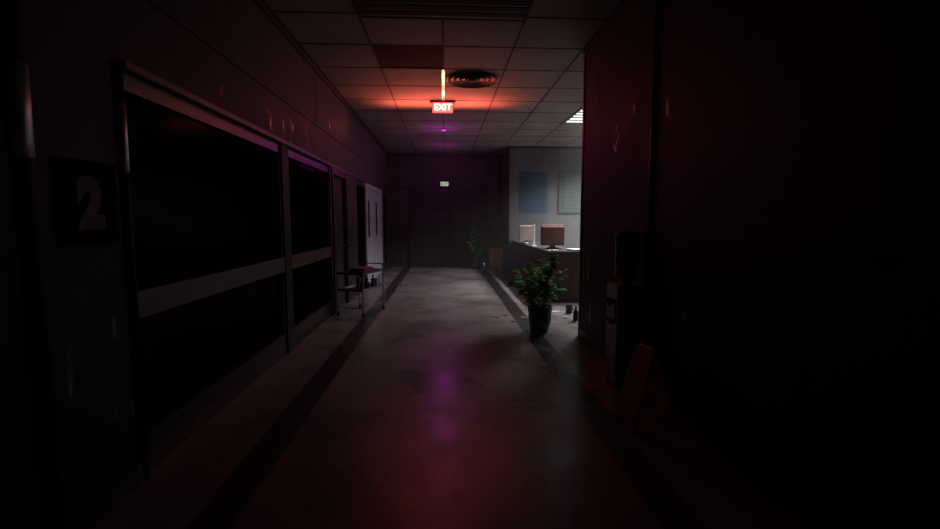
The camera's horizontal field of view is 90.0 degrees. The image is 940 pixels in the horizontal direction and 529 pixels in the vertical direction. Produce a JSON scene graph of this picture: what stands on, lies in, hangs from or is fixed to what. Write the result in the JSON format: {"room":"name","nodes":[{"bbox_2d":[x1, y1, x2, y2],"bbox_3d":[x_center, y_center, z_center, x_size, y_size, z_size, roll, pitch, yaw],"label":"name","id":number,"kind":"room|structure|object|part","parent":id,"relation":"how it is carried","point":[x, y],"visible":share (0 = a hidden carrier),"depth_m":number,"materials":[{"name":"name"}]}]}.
{"room":"hospital interior","nodes":[
{"label":"hospital interior","id":0,"kind":"room"},
{"bbox_2d":[0,0,389,528],"bbox_3d":[-2.144,-0.834,5.788,0.140,3.570,18.300,0,5,-3],"label":"wall","id":1,"kind":"structure","parent":0,"point":[228,54],"depth_m":2.39,"materials":[{"name":"paint"}]},
{"bbox_2d":[2,58,35,158],"bbox_3d":[-1.892,-0.635,1.938,0.128,0.380,0.128,0,5,-3],"label":"trim","id":2,"kind":"structure","parent":1,"relation":"attached to","point":[15,73],"depth_m":1.91,"materials":[{"name":"silver metal"}]},
{"bbox_2d":[0,0,66,528],"bbox_3d":[-1.892,-0.188,1.980,0.120,3.000,0.120,0,5,-3],"label":"trim","id":3,"kind":"structure","parent":1,"relation":"attached to","point":[11,17],"depth_m":2.00,"materials":[{"name":"black metal"}]},
{"bbox_2d":[54,156,119,246],"bbox_3d":[-1.870,-0.302,2.312,0.022,0.409,0.360,0,5,-3],"label":"number sign","id":4,"kind":"object","parent":1,"relation":"attached to","point":[86,190],"visible":1,"depth_m":2.28,"materials":[{"name":"black plastic"}]},
{"bbox_3d":[-1.875,-0.302,2.312,0.012,0.385,0.330,0,5,-3],"label":"plate","id":5,"kind":"part","parent":4,"relation":"part of","materials":[{"name":"black plastic"}]},
{"bbox_2d":[114,99,129,172],"bbox_3d":[-1.906,-0.694,2.555,0.076,0.380,0.076,0,5,-3],"label":"trim","id":6,"kind":"structure","parent":1,"relation":"attached to","point":[120,106],"depth_m":2.54,"materials":[{"name":"silver metal"}]},
{"bbox_2d":[112,62,149,479],"bbox_3d":[-1.906,0.088,2.629,0.070,2.330,0.070,0,5,-3],"label":"trim","id":7,"kind":"structure","parent":1,"relation":"attached to","point":[117,69],"depth_m":2.62,"materials":[{"name":"black metal"}]},
{"bbox_2d":[123,70,286,470],"bbox_3d":[-2.015,-0.035,3.919,0.085,2.330,2.540,0,5,-3],"label":"window","id":8,"kind":"structure","parent":1,"relation":"in","point":[206,199],"depth_m":3.44,"materials":[{"name":"black glass"}]},
{"bbox_3d":[-2.005,0.120,3.934,0.065,0.160,2.520,0,5,-3],"label":"crash rail","id":9,"kind":"part","parent":8,"relation":"part of","materials":[{"name":"grey metal"}]},
{"bbox_3d":[-2.013,0.956,4.013,0.060,0.140,2.440,0,5,-3],"label":"kick rail","id":10,"kind":"part","parent":8,"relation":"part of","materials":[{"name":"grey metal"}]},
{"bbox_2d":[66,292,358,528],"bbox_3d":[-1.917,1.140,3.241,0.015,0.120,12.840,0,5,-3],"label":"baseboard","id":11,"kind":"structure","parent":1,"relation":"attached to","point":[99,506],"depth_m":2.42,"materials":[{"name":"paint"}]},
{"bbox_2d":[120,60,356,177],"bbox_3d":[-2.072,-1.413,5.959,0.030,0.040,6.860,0,5,-3],"label":"trim","id":12,"kind":"structure","parent":1,"relation":"attached to","point":[126,65],"depth_m":3.43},
{"bbox_2d":[288,147,331,346],"bbox_3d":[-2.150,-0.265,6.355,0.085,2.330,1.920,0,5,-3],"label":"window","id":13,"kind":"structure","parent":1,"relation":"in","point":[308,177],"depth_m":6.26,"materials":[{"name":"black glass"}]},
{"bbox_3d":[-2.140,-0.111,6.370,0.065,0.160,1.900,0,5,-3],"label":"crash rail","id":14,"kind":"part","parent":13,"relation":"part of","materials":[{"name":"grey metal"}]},
{"bbox_3d":[-2.147,0.725,6.449,0.060,0.140,1.820,0,5,-3],"label":"kick rail","id":15,"kind":"part","parent":13,"relation":"part of","materials":[{"name":"grey metal"}]},
{"bbox_2d":[252,0,388,154],"bbox_3d":[-2.063,-2.588,5.727,0.035,0.054,18.100,0,5,-3],"label":"trim","id":16,"kind":"structure","parent":1,"relation":"attached to","point":[259,3],"depth_m":5.91,"materials":[{"name":"paint"}]},
{"bbox_2d":[331,167,349,313],"bbox_3d":[-2.231,-0.417,7.955,0.120,2.330,1.100,0,5,-3],"label":"door","id":17,"kind":"structure","parent":1,"relation":"in","point":[338,178],"depth_m":8.13,"materials":[{"name":"grey metal"}]},
{"bbox_2d":[356,179,365,282],"bbox_3d":[-2.361,-0.618,10.077,0.075,2.330,1.090,0,5,-3],"label":"door","id":18,"kind":"structure","parent":1,"relation":"in","point":[360,185],"depth_m":10.26,"materials":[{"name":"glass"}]},
{"bbox_2d":[365,183,382,282],"bbox_3d":[-2.458,-0.796,11.961,0.110,2.330,2.700,0,5,-3],"label":"door","id":19,"kind":"structure","parent":1,"relation":"in","point":[373,195],"depth_m":11.92,"materials":[{"name":"white wood"}]},
{"bbox_3d":[-2.403,-1.084,11.182,0.004,0.850,0.200,0,5,-3],"label":"vision panel","id":20,"kind":"part","parent":19,"relation":"part of","materials":[{"name":"clear glass"}]},
{"bbox_3d":[-2.472,-1.202,12.425,0.004,0.850,0.200,0,5,-3],"label":"vision panel","id":21,"kind":"part","parent":19,"relation":"part of","materials":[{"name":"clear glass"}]},
{"bbox_2d":[383,192,387,269],"bbox_3d":[-2.587,-1.005,14.172,0.075,2.330,0.850,0,5,-3],"label":"door","id":22,"kind":"structure","parent":1,"relation":"in","point":[385,202],"depth_m":14.46,"materials":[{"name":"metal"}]},
{"bbox_3d":[-2.590,-1.070,14.166,0.010,1.980,0.750,0,5,-3],"label":"pane","id":23,"kind":"part","parent":22,"relation":"part of","materials":[{"name":"clear glass"}]},
{"bbox_2d":[264,0,624,153],"bbox_3d":[1.125,-2.674,6.172,11.442,0.020,17.942,0,5,-3],"label":"ceiling","id":24,"kind":"structure","parent":0,"point":[305,27],"depth_m":6.49,"materials":[{"name":"tile"}]},
{"bbox_2d":[373,45,441,67],"bbox_3d":[-0.769,-2.661,6.018,0.842,0.016,0.842,0,5,-3],"label":"tile","id":25,"kind":"structure","parent":24,"relation":"attached to","point":[388,56],"depth_m":5.99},
{"bbox_2d":[430,101,454,112],"bbox_3d":[-0.477,-2.750,8.214,0.440,0.197,0.080,0,5,-3],"label":"exit sign","id":26,"kind":"object","parent":24,"relation":"hanging from","point":[437,106],"visible":1,"depth_m":8.18,"materials":[{"name":"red plastic"}]},
{"bbox_3d":[-0.475,-2.735,8.182,0.350,0.160,0.006,0,5,-3],"label":"panel","id":27,"kind":"part","parent":26,"relation":"part of","materials":[{"name":"red"}]},
{"bbox_2d":[261,0,623,153],"bbox_3d":[1.456,-2.656,5.966,10.411,0.036,18.000,0,5,-3],"label":"trim","id":28,"kind":"structure","parent":24,"relation":"attached to","point":[263,1],"depth_m":6.49,"materials":[{"name":"grey metal"}]},
{"bbox_2d":[352,0,533,21],"bbox_3d":[-0.252,-2.485,4.353,1.680,0.093,0.810,0,5,-3],"label":"ceiling light","id":29,"kind":"object","parent":24,"relation":"attached to","point":[473,10],"visible":1,"depth_m":4.53,"materials":[{"name":"grey metal"}]},
{"bbox_2d":[442,69,444,100],"bbox_3d":[-0.429,-2.797,7.558,0.044,0.036,2.200,0,5,-3],"label":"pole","id":30,"kind":"structure","parent":24,"relation":"attached to","point":[443,70],"depth_m":7.20,"materials":[{"name":"grey metal"}]},
{"bbox_2d":[446,71,498,87],"bbox_3d":[0.037,-2.705,6.919,0.780,0.045,0.780,0,5,-3],"label":"ceiling vent","id":31,"kind":"object","parent":24,"relation":"in","point":[464,79],"visible":1,"depth_m":6.87,"materials":[{"name":"grey metal"}]},
{"bbox_2d":[564,108,582,122],"bbox_3d":[2.462,-2.980,9.159,0.830,0.093,1.680,0,5,-3],"label":"ceiling light","id":32,"kind":"object","parent":24,"relation":"attached to","point":[577,117],"visible":0.21,"depth_m":9.59,"materials":[{"name":"white plastic"}]},
{"bbox_2d":[567,110,582,121],"bbox_3d":[2.462,-2.943,9.163,0.770,0.008,1.620,0,5,-3],"label":"diffuser","id":33,"kind":"object","parent":32,"relation":"attached to","point":[577,117],"depth_m":9.47,"materials":[{"name":"white plastic"}]},
{"bbox_2d":[90,266,800,528],"bbox_3d":[1.165,0.966,6.242,11.400,0.100,18.500,0,5,-3],"label":"floor","id":34,"kind":"structure","parent":0,"point":[431,409],"depth_m":3.21,"materials":[{"name":"concrete"}]},
{"bbox_2d":[336,262,384,317],"bbox_3d":[-1.756,0.392,7.580,0.470,0.789,0.731,2,6,17],"label":"trolley","id":35,"kind":"object","parent":34,"relation":"on","point":[352,288],"visible":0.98,"depth_m":7.40,"materials":[{"name":"silver metal"}]},
{"bbox_3d":[-2.064,0.416,7.325,0.022,0.650,0.021,2,6,17],"label":"leg","id":36,"kind":"part","parent":35,"relation":"part of","materials":[{"name":"silver metal"}]},
{"bbox_2d":[337,268,382,274],"bbox_3d":[-1.756,0.111,7.554,0.452,0.035,0.683,2,6,17],"label":"shelf","id":37,"kind":"object","parent":35,"relation":"attached to","point":[345,272],"depth_m":7.29,"materials":[{"name":"silver metal"}]},
{"bbox_3d":[-1.869,0.326,7.961,0.022,0.710,0.021,2,6,17],"label":"leg","id":38,"kind":"part","parent":35,"relation":"part of","materials":[{"name":"silver metal"}]},
{"bbox_2d":[338,283,382,291],"bbox_3d":[-1.756,0.370,7.578,0.452,0.035,0.683,2,6,17],"label":"shelf","id":39,"kind":"object","parent":35,"relation":"attached to","point":[352,288],"depth_m":7.47,"materials":[{"name":"silver metal"}]},
{"bbox_2d":[348,266,373,272],"bbox_3d":[-1.760,0.078,7.605,0.280,0.065,0.340,2,6,17],"label":"folded cloth","id":40,"kind":"object","parent":35,"relation":"on","point":[359,269],"visible":1,"depth_m":7.48,"materials":[{"name":"brown fabric"}]},
{"bbox_3d":[-1.757,0.646,7.601,0.456,0.015,0.679,2,6,17],"label":"rail","id":41,"kind":"part","parent":35,"relation":"part of","materials":[{"name":"silver metal"}]},
{"bbox_3d":[-1.643,0.428,7.197,0.022,0.650,0.021,2,6,17],"label":"leg","id":42,"kind":"part","parent":35,"relation":"part of","materials":[{"name":"silver metal"}]},
{"bbox_2d":[364,276,367,288],"bbox_3d":[-1.641,0.288,7.431,0.054,0.200,0.053,0,5,-3],"label":"bottle","id":43,"kind":"object","parent":35,"relation":"on","point":[366,280],"visible":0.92,"depth_m":7.41,"materials":[{"name":"black glass"}]},
{"bbox_2d":[371,274,374,286],"bbox_3d":[-1.573,0.265,7.618,0.054,0.210,0.053,0,5,-3],"label":"bottle","id":44,"kind":"object","parent":35,"relation":"on","point":[372,279],"visible":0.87,"depth_m":7.60,"materials":[{"name":"black glass"}]},
{"bbox_2d":[370,278,379,285],"bbox_3d":[-1.568,0.293,7.776,0.120,0.125,0.112,2,6,17],"label":"plastic tub","id":45,"kind":"object","parent":35,"relation":"on","point":[377,280],"visible":0.59,"depth_m":7.74,"materials":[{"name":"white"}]},
{"bbox_3d":[-1.448,0.338,7.833,0.022,0.710,0.021,2,6,17],"label":"leg","id":46,"kind":"part","parent":35,"relation":"part of","materials":[{"name":"silver metal"}]},
{"bbox_2d":[468,223,486,269],"bbox_3d":[0.219,-0.559,14.305,0.565,1.417,0.713,3,6,25],"label":"potted plant","id":47,"kind":"object","parent":34,"relation":"on","point":[476,262],"visible":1,"depth_m":14.29,"materials":[{"name":"green plant"}]},
{"bbox_3d":[0.212,-0.017,14.396,0.318,0.320,0.318,0,5,-3],"label":"pot","id":48,"kind":"part","parent":47,"relation":"part of","materials":[{"name":"grey ceramic"}]},
{"bbox_2d":[481,263,485,272],"bbox_3d":[0.397,0.096,13.411,0.140,0.280,0.140,0,5,-3],"label":"spray bottle","id":49,"kind":"object","parent":34,"relation":"on","point":[483,268],"visible":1,"depth_m":13.36,"materials":[{"name":"black plastic"}]},
{"bbox_2d":[488,247,502,267],"bbox_3d":[0.806,-0.217,14.863,0.450,0.630,0.450,0,5,-3],"label":"waste bin","id":50,"kind":"object","parent":34,"relation":"on","point":[495,253],"visible":1,"depth_m":14.68,"materials":[{"name":"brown plastic"}]},
{"bbox_3d":[0.806,-0.496,14.836,0.450,0.070,0.450,0,5,-3],"label":"lid","id":51,"kind":"part","parent":50,"relation":"part of","materials":[{"name":"grey plastic"}]},
{"bbox_2d":[506,250,567,332],"bbox_3d":[0.837,0.351,6.373,0.859,1.099,0.980,4,7,39],"label":"potted plant","id":52,"kind":"object","parent":34,"relation":"on","point":[539,314],"visible":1,"depth_m":6.26,"materials":[{"name":"green plant"}]},
{"bbox_3d":[0.946,0.732,6.379,0.329,0.340,0.329,0,5,-3],"label":"pot","id":53,"kind":"part","parent":52,"relation":"part of","materials":[{"name":"grey ceramic"}]},
{"bbox_2d":[511,240,579,300],"bbox_3d":[2.597,-0.010,11.083,2.600,0.930,4.950,0,5,-3],"label":"reception desk","id":54,"kind":"object","parent":34,"relation":"on","point":[523,254],"depth_m":8.71,"materials":[{"name":"laminate"}]},
{"bbox_2d":[519,225,532,242],"bbox_3d":[1.407,-0.752,11.659,0.360,0.440,0.325,1,5,7],"label":"computer monitor","id":55,"kind":"object","parent":54,"relation":"on","point":[525,231],"visible":0.82,"depth_m":11.50,"materials":[{"name":"beige plastic"}]},
{"bbox_2d":[531,224,536,245],"bbox_3d":[1.416,-0.651,10.378,0.120,0.480,0.120,0,5,-3],"label":"stand","id":56,"kind":"object","parent":54,"relation":"on","point":[533,224],"visible":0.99,"depth_m":10.36,"materials":[{"name":"white plastic"}]},
{"bbox_2d":[511,240,579,253],"bbox_3d":[2.597,-0.453,11.041,2.600,0.040,4.950,0,5,-3],"label":"countertop","id":57,"kind":"structure","parent":54,"relation":"on","point":[562,250],"depth_m":9.44,"materials":[{"name":"laminate"}]},
{"bbox_2d":[540,226,563,248],"bbox_3d":[1.653,-0.543,9.398,0.460,0.450,0.325,0,5,5],"label":"computer monitor","id":58,"kind":"object","parent":54,"relation":"on","point":[553,236],"visible":1,"depth_m":9.24,"materials":[{"name":"brown plastic"}]},
{"bbox_2d":[543,224,561,225],"bbox_3d":[1.669,-0.795,9.493,0.380,0.030,0.100,0,5,5],"label":"paper sheet","id":59,"kind":"object","parent":58,"relation":"on","point":[543,224],"visible":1,"depth_m":9.45,"materials":[{"name":"white paper"}]},
{"bbox_2d":[566,248,579,250],"bbox_3d":[2.133,-0.281,8.859,0.559,0.029,0.349,-1,5,-9],"label":"paper stack","id":60,"kind":"object","parent":54,"relation":"on","point":[569,249],"visible":0.41,"depth_m":8.76,"materials":[{"name":"white paper"}]},
{"bbox_2d":[566,305,573,312],"bbox_3d":[1.614,0.724,7.631,0.115,0.120,0.137,3,6,29],"label":"mug","id":61,"kind":"object","parent":34,"relation":"on","point":[569,308],"visible":1,"depth_m":7.58,"materials":[{"name":"black ceramic"}]},
{"bbox_2d":[573,306,577,320],"bbox_3d":[1.585,0.729,7.048,0.076,0.220,0.076,0,5,-3],"label":"bottle","id":62,"kind":"object","parent":34,"relation":"on","point":[575,312],"visible":0.97,"depth_m":7.02,"materials":[{"name":"black glass"}]},
{"bbox_2d":[602,230,643,389],"bbox_3d":[1.368,0.396,4.248,0.286,1.410,0.290,0,5,-3],"label":"water cooler","id":63,"kind":"object","parent":34,"relation":"on","point":[623,319],"visible":0.99,"depth_m":4.12,"materials":[{"name":"white plastic"}]},
{"bbox_2d":[602,317,614,323],"bbox_3d":[1.252,0.506,4.252,0.050,0.020,0.180,0,5,-3],"label":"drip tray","id":64,"kind":"object","parent":63,"relation":"on","point":[610,320],"depth_m":4.21,"materials":[{"name":"black plastic"}]},
{"bbox_2d":[614,230,639,284],"bbox_3d":[1.398,-0.057,4.186,0.210,0.495,0.210,0,5,-3],"label":"water bottle","id":65,"kind":"object","parent":63,"relation":"on","point":[627,242],"depth_m":4.10,"materials":[{"name":"blue"}]},
{"bbox_2d":[612,343,678,434],"bbox_3d":[1.288,0.885,3.445,0.354,0.584,0.310,-1,5,-10],"label":"sign","id":66,"kind":"object","parent":34,"relation":"on","point":[645,368],"visible":1,"depth_m":3.41,"materials":[{"name":"orange plastic"}]},
{"bbox_3d":[1.200,0.887,3.429,0.174,0.583,0.310,-1,5,-10],"label":"sign panel","id":67,"kind":"part","parent":66,"relation":"part of","materials":[{"name":"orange plastic"}]},
{"bbox_3d":[1.376,0.884,3.460,0.174,0.583,0.310,-1,5,-10],"label":"sign panel","id":68,"kind":"part","parent":66,"relation":"part of","materials":[{"name":"orange plastic"}]},
{"bbox_2d":[388,154,502,266],"bbox_3d":[-0.776,-1.715,15.086,4.020,3.570,0.200,0,5,-3],"label":"wall","id":69,"kind":"structure","parent":0,"point":[402,171],"depth_m":14.90,"materials":[{"name":"paint"}]},
{"bbox_2d":[440,181,448,186],"bbox_3d":[-0.807,-2.540,14.835,0.300,0.180,0.099,0,5,-3],"label":"exit sign","id":70,"kind":"object","parent":69,"relation":"attached to","point":[442,183],"visible":1,"depth_m":14.79,"materials":[{"name":"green plastic"}]},
{"bbox_2d":[388,154,502,188],"bbox_3d":[-0.769,-2.942,14.844,3.620,1.060,0.050,0,5,-3],"label":"trim","id":71,"kind":"structure","parent":69,"relation":"attached to","point":[389,155],"depth_m":14.80,"materials":[{"name":"paint"}]},
{"bbox_2d":[409,191,486,266],"bbox_3d":[-0.692,-1.135,15.065,2.480,2.420,0.160,0,5,-3],"label":"door","id":72,"kind":"structure","parent":69,"relation":"in","point":[434,239],"depth_m":15.05,"materials":[{"name":"grey metal"}]},
{"bbox_2d":[487,154,497,266],"bbox_3d":[0.721,-1.707,15.008,0.340,3.570,0.120,0,5,-3],"label":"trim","id":73,"kind":"structure","parent":69,"relation":"attached to","point":[492,159],"depth_m":14.92,"materials":[{"name":"paint"}]},
{"bbox_2d":[502,148,509,271],"bbox_3d":[1.171,-1.643,14.335,0.215,3.570,1.920,0,5,-3],"label":"wall","id":74,"kind":"structure","parent":0,"point":[506,156],"depth_m":14.13,"materials":[{"name":"paint"}]},
{"bbox_2d":[508,146,581,267],"bbox_3d":[3.786,-1.578,13.641,5.330,3.570,0.200,0,5,-3],"label":"wall","id":75,"kind":"structure","parent":0,"point":[552,161],"depth_m":13.38,"materials":[{"name":"paint"}]},
{"bbox_2d":[519,172,546,212],"bbox_3d":[1.800,-2.045,13.381,0.800,1.170,0.008,0,5,-3],"label":"poster","id":76,"kind":"object","parent":75,"relation":"attached to","point":[532,185],"visible":1,"depth_m":13.38,"materials":[{"name":"blue paper"}]},
{"bbox_2d":[521,174,545,201],"bbox_3d":[1.800,-2.110,13.372,0.720,0.900,0.002,0,5,-3],"label":"print","id":77,"kind":"object","parent":76,"relation":"attached to","point":[533,186],"depth_m":13.37,"materials":[{"name":"blue paper"}]},
{"bbox_2d":[509,146,581,148],"bbox_3d":[3.682,-3.316,13.355,5.150,0.044,0.030,0,5,-3],"label":"trim","id":78,"kind":"structure","parent":75,"relation":"attached to","point":[509,146],"depth_m":13.24,"materials":[{"name":"paint"}]},
{"bbox_2d":[558,172,580,213],"bbox_3d":[3.208,-2.051,13.444,1.380,1.190,0.030,0,5,-3],"label":"poster","id":79,"kind":"object","parent":75,"relation":"attached to","point":[569,183],"visible":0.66,"depth_m":13.42,"materials":[{"name":"paper"}]},
{"bbox_2d":[561,177,579,208],"bbox_3d":[3.097,-2.042,13.432,0.977,0.914,0.003,0,5,-3],"label":"print","id":80,"kind":"object","parent":79,"relation":"attached to","point":[570,186],"depth_m":13.42,"materials":[{"name":"grey paper"}]},
{"bbox_2d":[580,0,939,528],"bbox_3d":[4.388,-0.445,1.674,5.450,3.570,8.930,0,5,-3],"label":"wall","id":81,"kind":"structure","parent":0,"point":[794,312],"depth_m":2.37,"materials":[{"name":"paint"}]},
{"bbox_2d":[578,56,585,326],"bbox_3d":[1.446,-0.816,5.961,0.072,3.500,0.045,0,5,-3],"label":"trim","id":82,"kind":"structure","parent":81,"relation":"attached to","point":[584,72],"depth_m":5.94,"materials":[{"name":"grey metal"}]},
{"bbox_2d":[583,0,631,55],"bbox_3d":[1.652,-2.180,1.359,0.030,0.044,8.930,0,5,-3],"label":"trim","id":83,"kind":"structure","parent":81,"relation":"attached to","point":[626,3],"depth_m":4.93,"materials":[{"name":"paint"}]},
{"bbox_2d":[643,0,660,344],"bbox_3d":[1.529,-0.690,3.943,0.056,3.370,0.056,0,5,-3],"label":"trim","id":84,"kind":"structure","parent":81,"relation":"attached to","point":[657,2],"depth_m":3.91,"materials":[{"name":"grey metal"}]},
{"bbox_2d":[578,327,835,528],"bbox_3d":[1.659,1.287,1.687,0.015,0.120,8.930,0,5,-3],"label":"baseboard","id":85,"kind":"structure","parent":81,"relation":"attached to","point":[791,506],"depth_m":2.70,"materials":[{"name":"paint"}]}
]}

